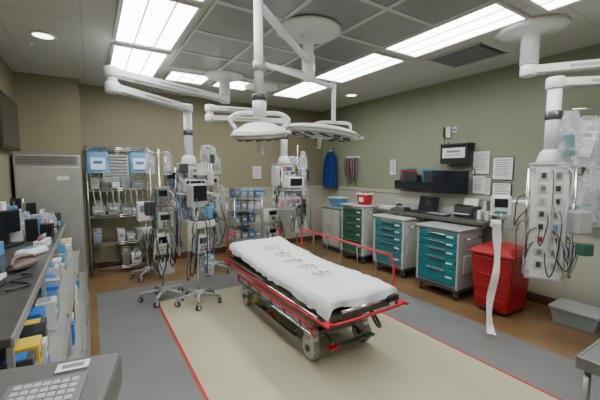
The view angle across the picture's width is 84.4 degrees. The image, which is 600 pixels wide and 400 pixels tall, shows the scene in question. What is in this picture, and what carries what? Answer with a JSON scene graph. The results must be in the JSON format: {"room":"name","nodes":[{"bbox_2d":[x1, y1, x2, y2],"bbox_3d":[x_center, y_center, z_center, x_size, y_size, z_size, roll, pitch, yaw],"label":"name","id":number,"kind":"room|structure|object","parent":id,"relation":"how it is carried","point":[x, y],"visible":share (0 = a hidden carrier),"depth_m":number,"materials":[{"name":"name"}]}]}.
{"room":"hospital trauma room","nodes":[
{"label":"hospital trauma room","id":0,"kind":"room"},
{"bbox_2d":[0,56,18,205],"bbox_3d":[-1.907,0.021,1.434,0.100,2.900,8.050,-3,6,-32],"label":"wall","id":1,"kind":"structure","parent":0,"point":[7,188],"depth_m":3.84,"materials":[{"name":"beige paint"}]},
{"bbox_2d":[0,89,20,150],"bbox_3d":[-3.236,-0.852,3.642,0.088,0.580,1.000,-3,6,-32],"label":"television","id":2,"kind":"object","parent":1,"relation":"attached to","point":[9,124],"visible":1,"depth_m":3.56,"materials":[{"name":"black plastic"}]},
{"bbox_2d":[13,71,89,275],"bbox_3d":[-3.573,-0.286,4.822,0.720,2.900,0.320,-3,6,-32],"label":"wall","id":3,"kind":"structure","parent":0,"point":[49,116],"depth_m":4.61,"materials":[{"name":"beige paint"}]},
{"bbox_2d":[79,84,322,266],"bbox_3d":[-1.749,-0.413,6.217,5.300,2.900,0.100,-3,6,-32],"label":"wall","id":4,"kind":"structure","parent":0,"point":[107,119],"depth_m":5.88,"materials":[{"name":"beige paint"}]},
{"bbox_2d":[90,235,321,270],"bbox_3d":[-1.410,0.963,6.489,4.570,0.110,0.015,-3,6,-32],"label":"baseboard","id":5,"kind":"structure","parent":4,"relation":"attached to","point":[316,237],"depth_m":6.06,"materials":[{"name":"brown"}]},
{"bbox_2d":[252,166,261,178],"bbox_3d":[-0.871,-0.556,6.688,0.200,0.260,0.022,-3,6,-32],"label":"notice","id":6,"kind":"object","parent":4,"relation":"attached to","point":[256,170],"visible":1,"depth_m":6.68,"materials":[{"name":"white paper"}]},
{"bbox_2d":[0,0,599,111],"bbox_3d":[0.402,-1.600,2.694,5.500,0.100,8.150,-3,6,-32],"label":"ceiling","id":7,"kind":"structure","parent":0,"point":[83,29],"depth_m":3.65,"materials":[{"name":"tile"}]},
{"bbox_2d":[26,43,35,47],"bbox_3d":[-2.785,-1.599,3.433,0.080,0.035,0.080,-3,6,-32],"label":"sprinkler","id":8,"kind":"object","parent":7,"relation":"attached to","point":[31,45],"visible":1,"depth_m":3.42,"materials":[{"name":"grey metal"}]},
{"bbox_2d":[28,30,56,40],"bbox_3d":[-2.483,-1.588,3.198,0.220,0.014,0.220,-3,6,-32],"label":"recessed light","id":9,"kind":"object","parent":7,"relation":"in","point":[43,35],"visible":1,"depth_m":3.19,"materials":[{"name":"white glass"}]},
{"bbox_2d":[108,42,170,77],"bbox_3d":[-1.990,-1.658,4.015,0.570,0.022,1.160,-3,6,-32],"label":"ceiling light panel","id":10,"kind":"object","parent":7,"relation":"in","point":[140,60],"depth_m":3.84,"materials":[{"name":"white plastic"}]},
{"bbox_2d":[112,0,202,51],"bbox_3d":[-1.316,-1.562,2.955,0.570,0.022,1.160,-3,6,-32],"label":"ceiling light panel","id":11,"kind":"object","parent":7,"relation":"in","point":[156,24],"depth_m":2.88,"materials":[{"name":"white plastic"}]},
{"bbox_2d":[103,65,243,226],"bbox_3d":[-1.433,-0.653,4.133,1.720,2.046,0.990,-3,6,-32],"label":"boom","id":12,"kind":"object","parent":7,"relation":"hanging from","point":[188,169],"depth_m":4.29,"materials":[{"name":"white metal"}]},
{"bbox_2d":[163,69,209,84],"bbox_3d":[-1.576,-1.715,4.641,0.560,0.022,0.520,-3,6,-32],"label":"ceiling light panel","id":13,"kind":"object","parent":7,"relation":"in","point":[172,75],"depth_m":4.63,"materials":[{"name":"white plastic"}]},
{"bbox_2d":[190,0,207,4],"bbox_3d":[-0.665,-1.469,1.928,0.570,0.022,1.160,-3,6,-32],"label":"ceiling light panel","id":14,"kind":"object","parent":7,"relation":"in","point":[198,1],"depth_m":2.52,"materials":[{"name":"white plastic"}]},
{"bbox_2d":[210,80,251,90],"bbox_3d":[-1.002,-1.748,5.003,0.560,0.022,0.520,-3,6,-32],"label":"ceiling light panel","id":15,"kind":"object","parent":7,"relation":"in","point":[238,85],"depth_m":5.01,"materials":[{"name":"white plastic"}]},
{"bbox_2d":[205,81,308,209],"bbox_3d":[-0.577,-0.783,5.021,1.525,1.947,0.830,-3,6,-32],"label":"boom","id":16,"kind":"object","parent":7,"relation":"hanging from","point":[287,178],"depth_m":5.05,"materials":[{"name":"white metal"}]},
{"bbox_2d":[228,0,363,154],"bbox_3d":[-0.091,-0.939,2.712,0.846,1.180,1.464,4,7,40],"label":"light","id":17,"kind":"object","parent":7,"relation":"hanging from","point":[307,30],"visible":1,"depth_m":2.68,"materials":[{"name":"white plastic"}]},
{"bbox_2d":[271,79,338,98],"bbox_3d":[0.044,-1.776,5.313,0.540,0.022,1.190,-3,6,-32],"label":"ceiling light panel","id":18,"kind":"object","parent":7,"relation":"in","point":[302,89],"depth_m":5.35,"materials":[{"name":"white plastic"}]},
{"bbox_2d":[167,0,496,85],"bbox_3d":[-0.054,-1.591,3.267,1.800,0.019,3.100,-3,6,-32],"label":"panels","id":19,"kind":"object","parent":7,"relation":"attached to","point":[223,38],"depth_m":3.07,"materials":[{"name":"grey"}]},
{"bbox_2d":[345,93,357,96],"bbox_3d":[0.892,-1.819,5.747,0.220,0.014,0.220,-3,6,-32],"label":"recessed light","id":20,"kind":"object","parent":7,"relation":"in","point":[349,94],"visible":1,"depth_m":5.74,"materials":[{"name":"white glass"}]},
{"bbox_2d":[315,51,406,82],"bbox_3d":[0.717,-1.680,4.253,0.540,0.022,1.190,-3,6,-32],"label":"ceiling light panel","id":21,"kind":"object","parent":7,"relation":"in","point":[375,61],"depth_m":4.16,"materials":[{"name":"white plastic"}]},
{"bbox_2d":[382,0,530,57],"bbox_3d":[1.411,-1.581,3.158,0.540,0.022,1.190,-3,6,-32],"label":"ceiling light panel","id":22,"kind":"object","parent":7,"relation":"in","point":[496,15],"depth_m":3.04,"materials":[{"name":"white plastic"}]},
{"bbox_2d":[426,42,507,67],"bbox_3d":[1.898,-1.636,3.789,0.560,0.026,0.640,-3,6,-32],"label":"ceiling vent","id":23,"kind":"object","parent":7,"relation":"in","point":[476,52],"depth_m":3.73,"materials":[{"name":"grey metal"}]},
{"bbox_2d":[490,14,599,282],"bbox_3d":[2.387,-0.431,3.014,0.955,2.285,1.090,-3,6,-32],"label":"boom","id":24,"kind":"object","parent":7,"relation":"hanging from","point":[548,217],"depth_m":2.90,"materials":[{"name":"white metal"}]},
{"bbox_2d":[486,212,501,334],"bbox_3d":[1.826,0.687,3.111,0.101,1.136,0.160,2,5,18],"label":"paper strip","id":25,"kind":"object","parent":24,"relation":"hanging from","point":[496,224],"visible":1,"depth_m":3.11,"materials":[{"name":"white paper"}]},
{"bbox_2d":[524,0,582,12],"bbox_3d":[2.106,-1.481,2.064,0.540,0.022,1.190,-3,6,-32],"label":"ceiling light panel","id":26,"kind":"object","parent":7,"relation":"in","point":[546,6],"depth_m":2.57,"materials":[{"name":"white plastic"}]},
{"bbox_2d":[88,239,599,360],"bbox_3d":[0.402,1.388,2.964,5.500,0.100,8.150,-3,6,-32],"label":"floor","id":27,"kind":"structure","parent":0,"point":[534,324],"depth_m":4.11,"materials":[{"name":"brown wood"}]},
{"bbox_2d":[0,222,89,369],"bbox_3d":[-2.096,0.885,2.609,0.708,0.966,3.302,-3,6,-32],"label":"countertop","id":28,"kind":"structure","parent":27,"relation":"on","point":[47,320],"depth_m":2.02,"materials":[{"name":"laminate"}]},
{"bbox_2d":[0,241,4,255],"bbox_3d":[-2.246,0.369,2.361,0.130,0.102,0.250,-2,6,-22],"label":"glove box","id":29,"kind":"object","parent":28,"relation":"on","point":[2,252],"visible":1,"depth_m":2.47,"materials":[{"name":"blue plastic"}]},
{"bbox_2d":[0,268,6,286],"bbox_3d":[-1.708,0.419,1.708,0.260,0.120,0.233,-2,6,-22],"label":"printer","id":30,"kind":"object","parent":28,"relation":"on","point":[3,280],"visible":1,"depth_m":1.80,"materials":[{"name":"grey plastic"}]},
{"bbox_2d":[0,208,24,248],"bbox_3d":[-2.448,0.234,2.744,0.150,0.298,0.300,0,5,-2],"label":"desktop monitor","id":31,"kind":"object","parent":28,"relation":"on","point":[9,219],"visible":0.99,"depth_m":2.77,"materials":[{"name":"black plastic"}]},
{"bbox_2d":[5,273,33,291],"bbox_3d":[-1.576,0.459,1.869,0.110,0.011,0.328,-3,6,-32],"label":"charging cable","id":32,"kind":"object","parent":28,"relation":"on","point":[27,274],"visible":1,"depth_m":1.84,"materials":[{"name":"black plastic"}]},
{"bbox_2d":[6,253,38,271],"bbox_3d":[-1.782,0.397,2.137,0.107,0.092,0.274,-1,5,-7],"label":"instrument case","id":33,"kind":"object","parent":28,"relation":"on","point":[13,266],"visible":1,"depth_m":2.09,"materials":[{"name":"pink plastic"}]},
{"bbox_2d":[0,198,60,241],"bbox_3d":[-2.734,0.152,3.372,0.473,0.357,1.077,-3,6,-32],"label":"supplies","id":34,"kind":"object","parent":28,"relation":"on","point":[33,225],"visible":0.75,"depth_m":3.06,"materials":[{"name":"black plastic"}]},
{"bbox_2d":[14,245,48,256],"bbox_3d":[-2.021,0.382,2.494,0.119,0.053,0.208,0,5,-2],"label":"packet","id":35,"kind":"object","parent":28,"relation":"on","point":[37,249],"visible":0.86,"depth_m":2.46,"materials":[{"name":"white plastic"}]},
{"bbox_2d":[33,233,51,245],"bbox_3d":[-2.132,0.336,2.740,0.070,0.100,0.200,-2,6,-22],"label":"tube rack","id":36,"kind":"object","parent":28,"relation":"on","point":[43,239],"visible":0.9,"depth_m":2.71,"materials":[{"name":"white plastic"}]},
{"bbox_2d":[12,154,87,277],"bbox_3d":[-3.260,0.310,4.389,0.670,1.790,0.773,-3,6,-32],"label":"stainless steel refrigerator","id":37,"kind":"object","parent":27,"relation":"on","point":[54,182],"visible":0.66,"depth_m":4.13,"materials":[{"name":"grey metal"}]},
{"bbox_2d":[0,352,121,399],"bbox_3d":[-0.763,1.035,0.908,0.460,0.975,0.546,-2,5,-18],"label":"cart","id":38,"kind":"object","parent":27,"relation":"on","point":[97,377],"visible":1,"depth_m":1.02,"materials":[{"name":"grey plastic"}]},
{"bbox_2d":[84,145,153,277],"bbox_3d":[-2.820,0.156,5.207,0.862,1.950,0.466,-3,6,-32],"label":"wire shelving rack","id":39,"kind":"object","parent":27,"relation":"on","point":[118,163],"visible":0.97,"depth_m":5.16,"materials":[{"name":"silver metal"}]},
{"bbox_2d":[86,147,109,172],"bbox_3d":[-2.906,-0.576,4.750,0.300,0.373,0.145,-3,6,-32],"label":"bag","id":40,"kind":"object","parent":39,"relation":"hanging from","point":[96,162],"visible":1,"depth_m":4.71,"materials":[{"name":"blue plastic"}]},
{"bbox_2d":[128,149,149,172],"bbox_3d":[-2.449,-0.601,5.037,0.299,0.374,0.144,-3,6,-32],"label":"bag","id":41,"kind":"object","parent":39,"relation":"hanging from","point":[137,162],"visible":0.93,"depth_m":4.99,"materials":[{"name":"blue plastic"}]},
{"bbox_2d":[130,201,160,281],"bbox_3d":[-2.256,0.591,4.889,0.462,1.140,0.497,2,6,21],"label":"monitor stand","id":42,"kind":"object","parent":27,"relation":"on","point":[140,216],"visible":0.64,"depth_m":4.77,"materials":[{"name":"grey plastic"}]},
{"bbox_2d":[195,156,229,276],"bbox_3d":[-1.368,0.227,5.176,0.556,1.813,0.544,-3,6,-32],"label":"pole","id":43,"kind":"object","parent":27,"relation":"on","point":[216,185],"visible":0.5,"depth_m":5.06,"materials":[{"name":"grey plastic"}]},
{"bbox_2d":[226,188,266,253],"bbox_3d":[-1.029,0.403,6.218,0.707,1.274,0.512,-3,6,-32],"label":"trolley","id":44,"kind":"object","parent":27,"relation":"on","point":[241,205],"visible":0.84,"depth_m":6.10,"materials":[{"name":"grey metal"}]},
{"bbox_2d":[262,208,284,238],"bbox_3d":[-0.516,0.615,5.623,0.537,0.960,0.541,-4,7,-37],"label":"monitor stand","id":45,"kind":"object","parent":27,"relation":"on","point":[270,214],"visible":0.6,"depth_m":5.47,"materials":[{"name":"grey plastic"}]},
{"bbox_2d":[288,156,310,252],"bbox_3d":[-0.059,0.119,6.166,0.535,1.850,0.535,-3,6,-32],"label":"stand","id":46,"kind":"object","parent":27,"relation":"on","point":[298,221],"visible":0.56,"depth_m":6.04,"materials":[{"name":"grey metal"}]},
{"bbox_2d":[321,205,342,252],"bbox_3d":[0.789,0.558,6.669,0.521,0.885,0.580,-3,6,-32],"label":"base cabinet","id":47,"kind":"object","parent":27,"relation":"on","point":[332,215],"visible":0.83,"depth_m":6.49,"materials":[{"name":"grey metal"}]},
{"bbox_2d":[328,196,348,206],"bbox_3d":[0.763,0.031,6.570,0.280,0.182,0.340,-3,6,-32],"label":"storage bin","id":48,"kind":"object","parent":47,"relation":"on","point":[334,200],"visible":0.95,"depth_m":6.46,"materials":[{"name":"blue plastic"}]},
{"bbox_2d":[97,269,599,399],"bbox_3d":[0.585,1.390,2.363,3.370,0.006,6.700,-3,6,-32],"label":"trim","id":49,"kind":"structure","parent":27,"relation":"on","point":[230,349],"depth_m":2.83,"materials":[{"name":"beige"}]},
{"bbox_2d":[138,149,184,307],"bbox_3d":[-1.703,0.310,4.055,0.556,1.850,0.547,-5,7,-42],"label":"stand","id":50,"kind":"object","parent":49,"relation":"on","point":[161,240],"visible":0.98,"depth_m":3.93,"materials":[{"name":"grey plastic"}]},
{"bbox_2d":[174,179,221,310],"bbox_3d":[-1.233,0.500,3.958,0.522,1.490,0.537,4,7,38],"label":"monitor stand","id":51,"kind":"object","parent":49,"relation":"on","point":[197,195],"visible":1,"depth_m":3.84,"materials":[{"name":"grey plastic"}]},
{"bbox_2d":[225,227,408,360],"bbox_3d":[-0.026,0.853,3.489,0.893,0.870,2.184,-3,6,-32],"label":"stretcher","id":52,"kind":"object","parent":49,"relation":"on","point":[321,297],"visible":1,"depth_m":2.99,"materials":[{"name":"white fabric"}]},
{"bbox_2d":[575,339,599,399],"bbox_3d":[1.667,1.054,1.356,0.922,0.855,0.640,-3,6,-32],"label":"table","id":53,"kind":"object","parent":49,"relation":"on","point":[588,360],"visible":1,"depth_m":1.32,"materials":[{"name":"metal"}]},
{"bbox_2d":[340,202,385,263],"bbox_3d":[1.133,0.568,5.917,0.542,1.000,0.666,-3,6,-32],"label":"cart","id":54,"kind":"object","parent":27,"relation":"on","point":[357,219],"visible":0.81,"depth_m":5.69,"materials":[{"name":"green metal"}]},
{"bbox_2d":[356,192,373,204],"bbox_3d":[1.127,-0.028,5.761,0.180,0.215,0.250,-3,6,-32],"label":"sharps container","id":55,"kind":"object","parent":54,"relation":"on","point":[364,198],"visible":1,"depth_m":5.68,"materials":[{"name":"red plastic"}]},
{"bbox_2d":[372,213,425,277],"bbox_3d":[1.550,0.688,5.171,0.502,0.895,0.706,-3,6,-32],"label":"cart","id":56,"kind":"object","parent":27,"relation":"on","point":[394,234],"visible":0.79,"depth_m":4.95,"materials":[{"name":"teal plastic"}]},
{"bbox_2d":[415,220,484,300],"bbox_3d":[1.963,0.767,4.335,0.542,0.890,0.706,-3,6,-32],"label":"cart","id":57,"kind":"object","parent":27,"relation":"on","point":[443,260],"visible":0.94,"depth_m":4.14,"materials":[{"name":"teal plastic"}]},
{"bbox_2d":[468,241,528,314],"bbox_3d":[2.299,0.886,3.797,0.557,0.750,0.500,-3,6,-32],"label":"waste bin","id":58,"kind":"object","parent":27,"relation":"on","point":[511,290],"visible":0.81,"depth_m":3.64,"materials":[{"name":"red plastic"}]},
{"bbox_2d":[548,298,599,334],"bbox_3d":[2.865,1.199,3.412,0.340,0.195,0.420,-3,6,-32],"label":"crate","id":59,"kind":"object","parent":27,"relation":"on","point":[579,316],"visible":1,"depth_m":3.35,"materials":[{"name":"grey plastic"}]},
{"bbox_2d":[322,43,599,307],"bbox_3d":[2.657,-0.240,4.308,0.100,2.900,8.050,-3,6,-32],"label":"wall","id":60,"kind":"structure","parent":0,"point":[499,111],"depth_m":4.48,"materials":[{"name":"green paint"}]},
{"bbox_2d":[323,148,337,187],"bbox_3d":[0.658,-0.684,7.149,0.232,0.852,0.453,-3,6,-32],"label":"gown","id":61,"kind":"object","parent":60,"relation":"attached to","point":[330,163],"visible":1,"depth_m":7.05,"materials":[{"name":"blue fabric"}]},
{"bbox_2d":[344,156,359,185],"bbox_3d":[1.044,-0.582,6.670,0.075,0.594,0.411,-3,6,-32],"label":"rack","id":62,"kind":"object","parent":60,"relation":"attached to","point":[351,165],"visible":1,"depth_m":6.64,"materials":[{"name":"white plastic"}]},
{"bbox_2d":[390,160,395,174],"bbox_3d":[1.625,-0.575,5.790,0.006,0.260,0.130,-3,6,-32],"label":"notice","id":63,"kind":"object","parent":60,"relation":"attached to","point":[392,162],"visible":1,"depth_m":5.79,"materials":[{"name":"white paper"}]},
{"bbox_2d":[207,185,592,207],"bbox_3d":[1.352,0.064,3.448,3.050,0.050,7.950,-3,6,-32],"label":"chair rail","id":64,"kind":"object","parent":60,"relation":"attached to","point":[316,186],"visible":0.52,"depth_m":5.57,"materials":[{"name":"grey plastic"}]},
{"bbox_2d":[394,168,419,189],"bbox_3d":[1.773,-0.350,5.465,0.151,0.350,0.420,-3,6,-32],"label":"file holder","id":65,"kind":"object","parent":60,"relation":"attached to","point":[408,177],"visible":0.78,"depth_m":5.41,"materials":[{"name":"black plastic"}]},
{"bbox_2d":[415,168,439,190],"bbox_3d":[1.998,-0.318,5.112,0.151,0.350,0.420,-3,6,-32],"label":"file holder","id":66,"kind":"object","parent":60,"relation":"attached to","point":[425,184],"visible":0.62,"depth_m":5.12,"materials":[{"name":"black plastic"}]},
{"bbox_2d":[373,201,503,226],"bbox_3d":[1.927,0.174,4.922,0.480,0.135,1.860,-3,6,-32],"label":"countertop","id":67,"kind":"structure","parent":60,"relation":"attached to","point":[448,210],"depth_m":4.78,"materials":[{"name":"laminate"}]},
{"bbox_2d":[379,205,397,208],"bbox_3d":[1.481,0.118,5.506,0.289,0.035,0.252,-5,7,-42],"label":"paper stack","id":68,"kind":"object","parent":67,"relation":"on","point":[384,206],"visible":0.84,"depth_m":5.44,"materials":[{"name":"white paper"}]},
{"bbox_2d":[394,203,410,210],"bbox_3d":[1.628,0.109,5.260,0.192,0.101,0.196,-3,6,-32],"label":"desk phone","id":69,"kind":"object","parent":67,"relation":"on","point":[400,208],"visible":0.99,"depth_m":5.21,"materials":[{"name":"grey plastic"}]},
{"bbox_2d":[408,196,439,212],"bbox_3d":[1.877,0.064,5.023,0.293,0.230,0.340,-3,6,-32],"label":"computer","id":70,"kind":"object","parent":67,"relation":"on","point":[426,203],"visible":0.83,"depth_m":5.05,"materials":[{"name":"black plastic"}]},
{"bbox_2d":[426,212,450,216],"bbox_3d":[1.949,0.198,4.664,0.140,0.027,0.300,-3,6,-32],"label":"keyboard","id":71,"kind":"object","parent":67,"relation":"on","point":[429,213],"visible":1,"depth_m":4.62,"materials":[{"name":"grey plastic"}]},
{"bbox_2d":[454,198,480,217],"bbox_3d":[2.258,0.105,4.484,0.280,0.249,0.260,-3,6,-32],"label":"printer","id":72,"kind":"object","parent":67,"relation":"on","point":[470,205],"visible":0.91,"depth_m":4.45,"materials":[{"name":"grey plastic"}]},
{"bbox_2d":[473,200,495,220],"bbox_3d":[2.394,0.128,4.270,0.230,0.240,0.194,-3,6,-32],"label":"supplies","id":73,"kind":"object","parent":67,"relation":"on","point":[484,214],"visible":0.76,"depth_m":4.22,"materials":[{"name":"white plastic"}]},
{"bbox_2d":[322,236,556,305],"bbox_3d":[2.640,1.157,4.353,0.015,0.110,7.930,-3,6,-32],"label":"baseboard","id":74,"kind":"structure","parent":60,"relation":"attached to","point":[530,296],"depth_m":3.98,"materials":[{"name":"brown"}]},
{"bbox_2d":[443,127,456,143],"bbox_3d":[2.197,-0.920,4.848,0.193,0.304,0.063,4,7,41],"label":"wall phone","id":75,"kind":"object","parent":60,"relation":"attached to","point":[448,129],"visible":0.87,"depth_m":4.84,"materials":[{"name":"white plastic"}]},
{"bbox_2d":[432,170,468,194],"bbox_3d":[2.199,-0.262,4.770,0.180,0.340,0.560,-3,6,-32],"label":"computer monitor","id":76,"kind":"object","parent":60,"relation":"attached to","point":[443,181],"visible":1,"depth_m":4.69,"materials":[{"name":"black plastic"}]},
{"bbox_2d":[439,142,474,175],"bbox_3d":[2.231,-0.570,4.691,0.180,0.452,0.480,-3,6,-32],"label":"monitor","id":77,"kind":"object","parent":60,"relation":"attached to","point":[455,153],"visible":1,"depth_m":4.61,"materials":[{"name":"black plastic"}]},
{"bbox_2d":[473,176,484,193],"bbox_3d":[2.442,-0.209,4.525,0.006,0.240,0.160,-3,6,-32],"label":"notice","id":78,"kind":"object","parent":60,"relation":"attached to","point":[478,181],"visible":1,"depth_m":4.52,"materials":[{"name":"white paper"}]},
{"bbox_2d":[473,151,489,173],"bbox_3d":[2.453,-0.507,4.481,0.006,0.300,0.220,-3,6,-32],"label":"notice","id":79,"kind":"object","parent":60,"relation":"attached to","point":[481,159],"visible":1,"depth_m":4.47,"materials":[{"name":"white paper"}]},
{"bbox_2d":[484,178,490,194],"bbox_3d":[2.506,-0.180,4.426,0.006,0.220,0.070,-3,6,-32],"label":"notice","id":80,"kind":"object","parent":60,"relation":"attached to","point":[487,180],"visible":1,"depth_m":4.42,"materials":[{"name":"white paper"}]},
{"bbox_2d":[492,182,511,196],"bbox_3d":[2.608,-0.127,4.281,0.020,0.200,0.240,-3,6,-32],"label":"notice","id":81,"kind":"object","parent":60,"relation":"attached to","point":[498,188],"visible":0.7,"depth_m":4.27,"materials":[{"name":"white paper"}]},
{"bbox_2d":[492,156,514,179],"bbox_3d":[2.608,-0.406,4.256,0.020,0.300,0.260,-3,6,-32],"label":"notice","id":82,"kind":"object","parent":60,"relation":"attached to","point":[503,167],"visible":1,"depth_m":4.24,"materials":[{"name":"white paper"}]},
{"bbox_2d":[570,130,599,222],"bbox_3d":[3.205,-0.203,3.156,0.200,1.015,1.060,-3,6,-32],"label":"rack","id":83,"kind":"object","parent":60,"relation":"attached to","point":[580,195],"visible":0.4,"depth_m":3.50,"materials":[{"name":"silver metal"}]}
]}

